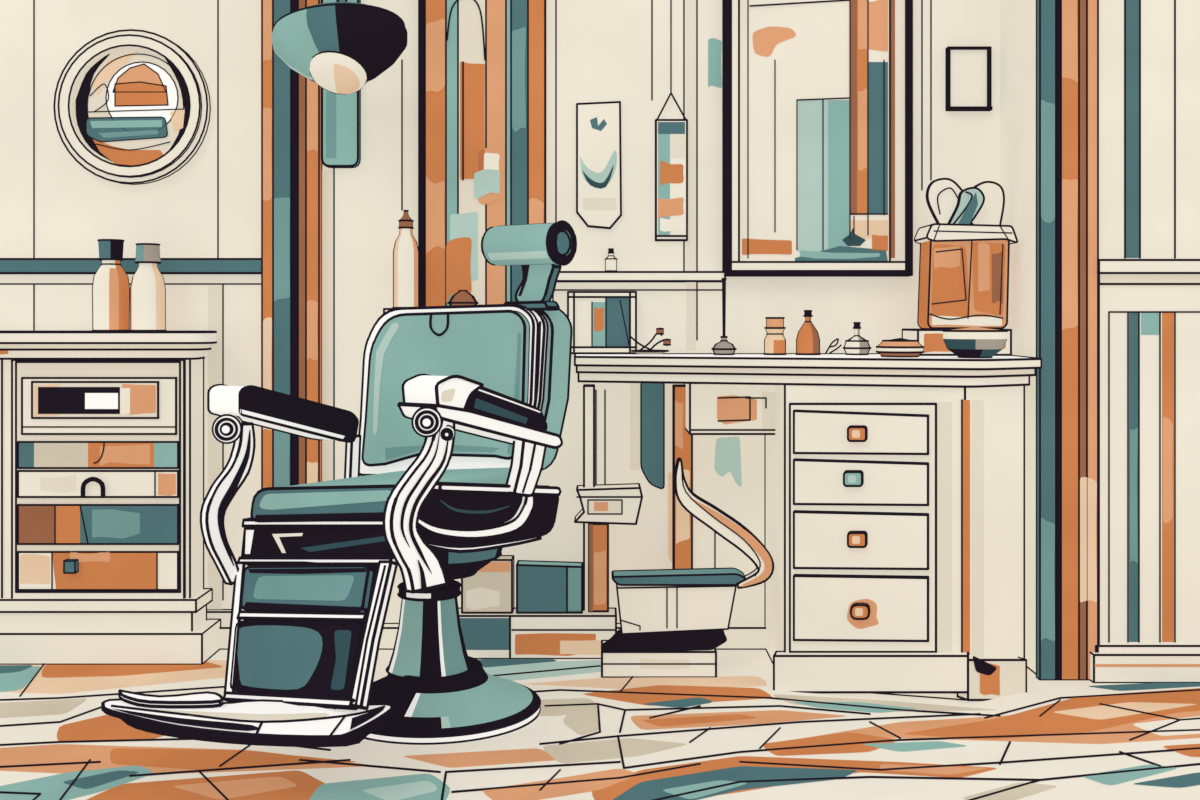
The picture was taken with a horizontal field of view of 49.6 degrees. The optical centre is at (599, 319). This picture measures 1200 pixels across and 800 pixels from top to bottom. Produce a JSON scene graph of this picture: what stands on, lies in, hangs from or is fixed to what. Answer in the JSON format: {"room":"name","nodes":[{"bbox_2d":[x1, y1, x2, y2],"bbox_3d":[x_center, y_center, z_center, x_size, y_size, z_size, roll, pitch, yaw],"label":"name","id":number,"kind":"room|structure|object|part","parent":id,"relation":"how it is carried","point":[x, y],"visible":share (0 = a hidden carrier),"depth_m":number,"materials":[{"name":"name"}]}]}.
{"room":"salon","nodes":[
{"label":"salon","id":0,"kind":"room"},
{"bbox_2d":[0,0,999,622],"bbox_3d":[-0.773,-0.250,4.449,4.461,2.707,0.108,0,0,0],"label":"wall","id":1,"kind":"structure","parent":0,"point":[51,206],"depth_m":4.40,"materials":[{"name":"beige paint"}]},
{"bbox_2d":[0,258,260,273],"bbox_3d":[-1.676,-0.181,4.385,1.093,0.054,0.037,0,0,0],"label":"trim","id":2,"kind":"structure","parent":1,"relation":"attached to","point":[7,265],"depth_m":4.37,"materials":[{"name":"teal wood"}]},
{"bbox_2d":[53,29,210,184],"bbox_3d":[-1.577,-0.718,4.378,0.521,0.521,0.051,0,0,0],"label":"round mirror","id":3,"kind":"object","parent":1,"relation":"attached to","point":[131,106],"visible":1,"depth_m":4.38,"materials":[{"name":"glass"},{"name":"metal"}]},
{"bbox_3d":[-1.577,-0.718,4.388,0.419,0.419,0.030,0,0,0],"label":"glass","id":4,"kind":"part","parent":3,"relation":"part of","materials":[{"name":"mirror"}]},
{"bbox_2d":[261,0,321,488],"bbox_3d":[-1.038,-0.087,4.380,0.197,2.380,0.046,0,0,0],"label":"trim","id":5,"kind":"structure","parent":1,"relation":"attached to","point":[291,164],"depth_m":4.36,"materials":[{"name":"painted wood"}]},
{"bbox_2d":[271,0,407,167],"bbox_3d":[-0.811,-0.830,4.127,0.415,0.634,0.561,0,0,0],"label":"wall lamp","id":6,"kind":"object","parent":1,"relation":"attached to","point":[340,46],"visible":1,"depth_m":3.94,"materials":[{"name":"metal"},{"name":"glass"}]},
{"bbox_3d":[-0.798,-0.751,3.967,0.181,0.111,0.162,0,0,0],"label":"bulb","id":7,"kind":"part","parent":6,"relation":"part of","materials":[{"name":"beige glass"}]},
{"bbox_3d":[-0.811,-0.847,4.054,0.415,0.224,0.415,0,0,0],"label":"lamp shade","id":8,"kind":"part","parent":6,"relation":"part of","materials":[{"name":"teal metal"}]},
{"bbox_3d":[-0.874,-0.830,4.385,0.130,0.634,0.038,0,0,0],"label":"wall plate","id":9,"kind":"part","parent":6,"relation":"part of","materials":[{"name":"teal metal"}]},
{"bbox_2d":[207,609,619,649],"bbox_3d":[-1.042,1.041,4.370,2.359,0.125,0.067,0,0,0],"label":"baseboard","id":10,"kind":"structure","parent":1,"relation":"attached to","point":[387,642],"depth_m":4.34,"materials":[{"name":"painted wood"}]},
{"bbox_2d":[418,0,545,305],"bbox_3d":[-0.396,-0.651,4.377,0.429,1.254,0.052,0,0,0],"label":"trim","id":11,"kind":"structure","parent":1,"relation":"attached to","point":[482,63],"depth_m":4.36,"materials":[{"name":"painted wood"}]},
{"bbox_2d":[576,101,621,228],"bbox_3d":[-0.003,-0.523,4.393,0.156,0.432,0.022,0,0,0],"label":"poster","id":12,"kind":"object","parent":1,"relation":"attached to","point":[598,124],"visible":1,"depth_m":4.38,"materials":[{"name":"paper"}]},
{"bbox_2d":[557,271,725,281],"bbox_3d":[0.117,-0.146,4.375,0.609,0.037,0.057,0,0,0],"label":"shelf","id":13,"kind":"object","parent":1,"relation":"attached to","point":[564,276],"depth_m":4.35,"materials":[{"name":"beige wood"}]},
{"bbox_2d":[605,248,616,270],"bbox_3d":[0.037,-0.202,4.375,0.045,0.080,0.045,0,0,0],"label":"bottle","id":14,"kind":"object","parent":13,"relation":"on","point":[610,261],"visible":0.98,"depth_m":4.36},
{"bbox_2d":[655,0,687,240],"bbox_3d":[0.241,-0.742,4.388,0.111,0.951,0.031,0,0,0],"label":"wall hanging","id":15,"kind":"object","parent":1,"relation":"attached to","point":[671,135],"visible":1,"depth_m":4.38,"materials":[{"name":"fabric"}]},
{"bbox_3d":[0.241,-0.472,4.388,0.111,0.411,0.031,0,0,0],"label":"panel","id":16,"kind":"part","parent":15,"relation":"part of","materials":[{"name":"fabric"}]},
{"bbox_3d":[0.241,-0.944,4.385,0.104,0.546,0.016,0,0,0],"label":"hanging cord","id":17,"kind":"part","parent":15,"relation":"part of","materials":[{"name":"fabric"}]},
{"bbox_2d":[722,0,912,276],"bbox_3d":[0.729,-0.715,4.369,0.632,1.137,0.069,0,0,0],"label":"wall mirror","id":18,"kind":"object","parent":1,"relation":"attached to","point":[817,95],"visible":0.98,"depth_m":4.38,"materials":[{"name":"glass"},{"name":"wood"}]},
{"bbox_2d":[945,46,992,110],"bbox_3d":[1.245,-0.814,4.388,0.152,0.214,0.029,0,0,0],"label":"picture frame","id":19,"kind":"object","parent":1,"relation":"attached to","point":[968,69],"visible":1,"depth_m":4.39,"materials":[{"name":"black wood"}]},
{"bbox_2d":[951,50,986,105],"bbox_3d":[1.246,-0.817,4.394,0.128,0.196,0.012,0,0,0],"label":"picture","id":20,"kind":"object","parent":19,"relation":"attached to","point":[968,67],"depth_m":4.39},
{"bbox_3d":[-0.541,-0.021,4.320,0.333,0.036,0.167,0,0,0],"label":"wall shelf","id":21,"kind":"object","parent":1,"relation":"attached to","visible":0},
{"bbox_2d":[392,210,418,307],"bbox_3d":[-0.642,-0.200,4.300,0.093,0.327,0.093,0,0,0],"label":"bottle","id":22,"kind":"object","parent":21,"relation":"on","point":[405,251],"visible":0.87,"depth_m":4.27,"materials":[{"name":"beige plastic"}]},
{"bbox_2d":[447,290,478,305],"bbox_3d":[-0.453,-0.068,4.300,0.106,0.063,0.106,0,0,0],"label":"dish","id":23,"kind":"object","parent":21,"relation":"on","point":[462,297],"visible":0.65,"depth_m":4.27,"materials":[{"name":"orange ceramic"}]},
{"bbox_2d":[0,650,1199,799],"bbox_3d":[0.000,1.149,1.750,6.406,0.109,5.506,0,0,0],"label":"floor","id":24,"kind":"structure","parent":0,"point":[730,735],"depth_m":3.35,"materials":[{"name":"beige tile"}]},
{"bbox_2d":[0,330,220,664],"bbox_3d":[-1.701,0.569,4.235,0.934,1.068,0.277,0,0,0],"label":"base cabinet","id":25,"kind":"object","parent":24,"relation":"on","point":[102,432],"visible":1,"depth_m":4.18,"materials":[{"name":"beige wood"}]},
{"bbox_3d":[-1.696,0.789,4.167,0.041,0.044,0.029,0,0,0],"label":"knob","id":26,"kind":"part","parent":25,"relation":"part of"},
{"bbox_3d":[-1.624,0.534,4.165,0.080,0.065,0.015,0,0,0],"label":"handle","id":27,"kind":"part","parent":25,"relation":"part of","materials":[{"name":"metal"}]},
{"bbox_3d":[-1.614,0.807,4.184,0.522,0.129,0.019,0,0,0],"label":"drawer","id":28,"kind":"part","parent":25,"relation":"part of","materials":[{"name":"orange wood"}]},
{"bbox_3d":[-1.614,0.658,4.184,0.522,0.132,0.019,0,0,0],"label":"drawer","id":29,"kind":"part","parent":25,"relation":"part of","materials":[{"name":"teal wood"}]},
{"bbox_3d":[-1.614,0.527,4.184,0.522,0.091,0.018,0,0,0],"label":"drawer","id":30,"kind":"part","parent":25,"relation":"part of","materials":[{"name":"beige wood"}]},
{"bbox_3d":[-1.614,0.434,4.184,0.522,0.091,0.020,0,0,0],"label":"drawer","id":31,"kind":"part","parent":25,"relation":"part of","materials":[{"name":"wood"}]},
{"bbox_3d":[-1.611,0.277,4.181,0.502,0.187,0.025,0,0,0],"label":"drawer","id":32,"kind":"part","parent":25,"relation":"part of","materials":[{"name":"beige wood"}]},
{"bbox_2d":[0,330,216,359],"bbox_3d":[-1.701,0.081,4.235,0.934,0.092,0.277,0,0,0],"label":"countertop","id":33,"kind":"structure","parent":25,"relation":"on","point":[19,344],"depth_m":4.12,"materials":[{"name":"beige wood"}]},
{"bbox_2d":[91,239,129,330],"bbox_3d":[-1.602,-0.113,4.260,0.122,0.301,0.122,0,0,0],"label":"bottle","id":34,"kind":"object","parent":33,"relation":"on","point":[110,285],"visible":0.98,"depth_m":4.22,"materials":[{"name":"plastic"}]},
{"bbox_2d":[129,243,166,330],"bbox_3d":[-1.481,-0.106,4.260,0.118,0.288,0.118,0,0,0],"label":"bottle","id":35,"kind":"object","parent":33,"relation":"on","point":[147,288],"visible":0.94,"depth_m":4.22,"materials":[{"name":"beige plastic"}]},
{"bbox_2d":[101,220,576,746],"bbox_3d":[-0.593,0.418,3.392,0.810,1.373,1.176,0,0,31],"label":"barber chair","id":36,"kind":"object","parent":24,"relation":"on","point":[463,408],"visible":1,"depth_m":3.36,"materials":[{"name":"teal leather"}]},
{"bbox_3d":[-0.974,0.284,3.398,0.081,0.079,0.056,0,0,0],"label":"knob","id":37,"kind":"part","parent":36,"relation":"part of","materials":[{"name":"white metal"}]},
{"bbox_3d":[-0.862,0.259,3.569,0.133,0.179,0.426,0,0,35],"label":"armrest","id":38,"kind":"part","parent":36,"relation":"part of","materials":[{"name":"black leather"}]},
{"bbox_3d":[-0.745,0.769,3.214,0.579,0.384,0.197,0,0,32],"label":"leg rest frame","id":39,"kind":"part","parent":36,"relation":"part of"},
{"bbox_3d":[-0.544,0.462,3.476,0.539,0.136,0.538,0,0,35],"label":"seat","id":40,"kind":"part","parent":36,"relation":"part of","materials":[{"name":"teal leather"}]},
{"bbox_3d":[-0.403,0.237,3.028,0.075,0.073,0.056,0,0,0],"label":"knob","id":41,"kind":"part","parent":36,"relation":"part of","materials":[{"name":"white metal"}]},
{"bbox_3d":[-0.363,0.269,3.069,0.039,0.039,0.054,0,0,0],"label":"knob","id":42,"kind":"part","parent":36,"relation":"part of","materials":[{"name":"metal"}]},
{"bbox_3d":[-0.410,0.219,3.722,0.705,0.526,0.161,0,0,35],"label":"backrest","id":43,"kind":"part","parent":36,"relation":"part of","materials":[{"name":"teal leather"}]},
{"bbox_3d":[-0.290,0.235,3.265,0.123,0.209,0.502,0,0,35],"label":"armrest","id":44,"kind":"part","parent":36,"relation":"part of","materials":[{"name":"white metal"}]},
{"bbox_3d":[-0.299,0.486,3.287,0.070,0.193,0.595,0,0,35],"label":"seat","id":45,"kind":"part","parent":36,"relation":"part of","materials":[{"name":"black leather"}]},
{"bbox_3d":[-0.192,0.381,3.379,0.040,0.158,0.137,0,0,35],"label":"post","id":46,"kind":"part","parent":36,"relation":"part of","materials":[{"name":"white metal"}]},
{"bbox_2d":[458,607,616,658],"bbox_3d":[-0.217,1.030,4.274,0.546,0.146,0.120,0,0,0],"label":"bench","id":47,"kind":"object","parent":24,"relation":"on","point":[486,636],"visible":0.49,"depth_m":4.22,"materials":[{"name":"beige wood"}]},
{"bbox_2d":[461,555,513,613],"bbox_3d":[-0.369,0.871,4.285,0.170,0.179,0.077,0,0,0],"label":"storage box","id":48,"kind":"object","parent":47,"relation":"on","point":[490,590],"visible":0.79,"depth_m":4.25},
{"bbox_2d":[516,560,582,613],"bbox_3d":[-0.165,0.879,4.284,0.220,0.163,0.078,0,0,0],"label":"storage box","id":49,"kind":"object","parent":47,"relation":"on","point":[542,587],"visible":1,"depth_m":4.25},
{"bbox_2d":[574,483,642,611],"bbox_3d":[0.028,0.752,4.289,0.226,0.416,0.108,0,0,0],"label":"stand","id":50,"kind":"object","parent":47,"relation":"on","point":[602,505],"visible":1,"depth_m":4.24,"materials":[{"name":"painted wood"}]},
{"bbox_2d":[601,457,773,677],"bbox_3d":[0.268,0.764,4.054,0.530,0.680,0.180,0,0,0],"label":"stool","id":51,"kind":"object","parent":24,"relation":"on","point":[673,622],"visible":1,"depth_m":4.00,"materials":[{"name":"wood"},{"name":"leather"}]},
{"bbox_2d":[602,629,726,652],"bbox_3d":[0.199,0.988,4.030,0.384,0.068,0.087,0,0,0],"label":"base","id":52,"kind":"object","parent":51,"relation":"on","point":[624,640],"depth_m":3.99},
{"bbox_3d":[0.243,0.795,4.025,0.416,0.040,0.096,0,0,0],"label":"seat","id":53,"kind":"part","parent":51,"relation":"part of","materials":[{"name":"teal leather"}]},
{"bbox_3d":[0.380,0.623,3.989,0.306,0.398,0.050,0,0,0],"label":"backrest","id":54,"kind":"part","parent":51,"relation":"part of","materials":[{"name":"orange wood"}]},
{"bbox_2d":[574,353,1041,700],"bbox_3d":[0.623,0.619,4.047,1.421,1.015,0.673,0,0,0],"label":"desk","id":55,"kind":"object","parent":24,"relation":"on","point":[885,496],"visible":0.94,"depth_m":3.83,"materials":[{"name":"beige wood"}]},
{"bbox_3d":[-0.036,0.659,4.325,0.040,0.889,0.057,0,0,0],"label":"leg","id":56,"kind":"part","parent":55,"relation":"part of","materials":[{"name":"beige wood"}]},
{"bbox_2d":[567,291,636,353],"bbox_3d":[0.007,0.009,4.355,0.234,0.212,0.037,0,0,0],"label":"framed picture","id":57,"kind":"object","parent":55,"relation":"on","point":[603,322],"visible":0.83,"depth_m":4.35},
{"bbox_2d":[629,328,670,353],"bbox_3d":[0.164,0.067,4.250,0.125,0.087,0.125,0,0,45],"label":"sprig","id":58,"kind":"object","parent":55,"relation":"on","point":[659,331],"visible":1,"depth_m":4.24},
{"bbox_3d":[0.164,0.104,4.250,0.126,0.013,0.126,0,0,0],"label":"dish","id":59,"kind":"part","parent":58,"relation":"part of","materials":[{"name":"beige ceramic"}]},
{"bbox_3d":[0.277,0.660,4.350,0.067,0.887,0.047,0,0,0],"label":"leg","id":60,"kind":"part","parent":55,"relation":"part of","materials":[{"name":"orange wood"}]},
{"bbox_2d":[711,278,736,354],"bbox_3d":[0.405,-0.012,4.250,0.085,0.252,0.085,0,0,0],"label":"vase","id":61,"kind":"object","parent":55,"relation":"on","point":[723,347],"visible":1,"depth_m":4.24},
{"bbox_3d":[0.469,0.741,4.360,0.344,0.725,0.047,0,0,0],"label":"panel","id":62,"kind":"part","parent":55,"relation":"part of","materials":[{"name":"beige wood"}]},
{"bbox_2d":[763,317,786,354],"bbox_3d":[0.572,0.052,4.250,0.079,0.124,0.079,0,0,0],"label":"bottle","id":63,"kind":"object","parent":55,"relation":"on","point":[774,341],"visible":1,"depth_m":4.22,"materials":[{"name":"orange glass"}]},
{"bbox_2d":[795,310,820,354],"bbox_3d":[0.680,0.041,4.250,0.085,0.147,0.085,0,0,0],"label":"bottle","id":64,"kind":"object","parent":55,"relation":"on","point":[807,340],"visible":1,"depth_m":4.22,"materials":[{"name":"orange glass"}]},
{"bbox_2d":[825,338,841,353],"bbox_3d":[0.763,0.085,4.250,0.055,0.051,0.005,0,0,0],"label":"sprig","id":65,"kind":"object","parent":55,"relation":"on","point":[837,339],"visible":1,"depth_m":4.25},
{"bbox_3d":[0.743,0.465,3.812,0.059,0.049,0.029,0,0,16],"label":"knob","id":66,"kind":"part","parent":55,"relation":"part of","materials":[{"name":"teal metal"}]},
{"bbox_2d":[843,322,870,354],"bbox_3d":[0.840,0.060,4.250,0.095,0.108,0.095,0,0,0],"label":"bottle","id":67,"kind":"object","parent":55,"relation":"on","point":[856,345],"visible":1,"depth_m":4.22,"materials":[{"name":"white glass"}]},
{"bbox_3d":[0.754,0.643,3.809,0.059,0.050,0.029,0,0,16],"label":"knob","id":68,"kind":"part","parent":55,"relation":"part of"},
{"bbox_3d":[0.754,0.333,3.809,0.059,0.049,0.029,0,0,16],"label":"knob","id":69,"kind":"part","parent":55,"relation":"part of","materials":[{"name":"orange metal"}]},
{"bbox_3d":[0.762,0.853,3.807,0.059,0.049,0.029,0,0,16],"label":"knob","id":70,"kind":"part","parent":55,"relation":"part of","materials":[{"name":"orange metal"}]},
{"bbox_3d":[0.766,0.850,3.826,0.394,0.213,0.023,0,0,16],"label":"drawer","id":71,"kind":"part","parent":55,"relation":"part of","materials":[{"name":"beige wood"}]},
{"bbox_3d":[0.766,0.652,3.826,0.394,0.181,0.023,0,0,16],"label":"drawer","id":72,"kind":"part","parent":55,"relation":"part of","materials":[{"name":"beige wood"}]},
{"bbox_3d":[0.766,0.482,3.826,0.394,0.138,0.023,0,0,16],"label":"drawer","id":73,"kind":"part","parent":55,"relation":"part of","materials":[{"name":"beige wood"}]},
{"bbox_3d":[0.766,0.334,3.826,0.394,0.132,0.023,0,0,16],"label":"drawer","id":74,"kind":"part","parent":55,"relation":"part of","materials":[{"name":"beige wood"}]},
{"bbox_2d":[876,338,923,356],"bbox_3d":[0.928,0.085,4.020,0.149,0.059,0.149,0,0,0],"label":"bowl","id":75,"kind":"object","parent":55,"relation":"on","point":[898,347],"visible":1,"depth_m":3.97,"materials":[{"name":"orange ceramic"}]},
{"bbox_2d":[901,328,1011,355],"bbox_3d":[1.161,0.071,4.245,0.303,0.086,0.217,0,0,0],"label":"wooden tray","id":76,"kind":"object","parent":55,"relation":"on","point":[932,340],"visible":0.4,"depth_m":4.14,"materials":[{"name":"wood"}]},
{"bbox_2d":[914,178,1017,328],"bbox_3d":[1.189,-0.217,4.234,0.294,0.494,0.167,0,0,0],"label":"storage jar","id":77,"kind":"object","parent":76,"relation":"on","point":[964,257],"visible":1,"depth_m":4.17,"materials":[{"name":"orange glass"}]},
{"bbox_3d":[1.196,-0.381,4.236,0.263,0.166,0.078,0,0,0],"label":"looped handle","id":78,"kind":"part","parent":77,"relation":"part of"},
{"bbox_2d":[942,327,1007,357],"bbox_3d":[1.131,0.067,3.920,0.194,0.094,0.194,0,0,0],"label":"bowl","id":79,"kind":"object","parent":55,"relation":"on","point":[971,342],"visible":1,"depth_m":3.85,"materials":[{"name":"white ceramic"}]},
{"bbox_2d":[1000,0,1199,674],"bbox_3d":[2.177,-0.250,4.249,1.653,2.707,0.508,0,0,0],"label":"wall","id":80,"kind":"structure","parent":0,"point":[1149,50],"depth_m":4.00,"materials":[{"name":"beige paint"}]},
{"bbox_2d":[1036,0,1098,679],"bbox_3d":[1.432,-0.030,3.985,0.183,2.266,0.036,0,0,0],"label":"trim","id":81,"kind":"structure","parent":80,"relation":"attached to","point":[1067,31],"depth_m":3.97,"materials":[{"name":"painted wood"}]},
{"bbox_2d":[1089,645,1199,682],"bbox_3d":[1.970,1.048,3.970,0.953,0.111,0.067,0,0,0],"label":"baseboard","id":82,"kind":"structure","parent":80,"relation":"attached to","point":[1113,663],"depth_m":3.94,"materials":[{"name":"beige wood"}]},
{"bbox_2d":[1097,259,1199,284],"bbox_3d":[1.985,-0.146,3.980,0.936,0.080,0.047,0,0,0],"label":"trim","id":83,"kind":"structure","parent":80,"relation":"attached to","point":[1110,271],"depth_m":3.96,"materials":[{"name":"beige wood"}]},
{"bbox_2d":[1099,285,1199,644],"bbox_3d":[1.992,0.445,3.993,0.929,1.116,0.021,0,0,0],"label":"wall panel","id":84,"kind":"object","parent":80,"relation":"attached to","point":[1149,335],"depth_m":3.99,"materials":[{"name":"beige wood"}]}
]}

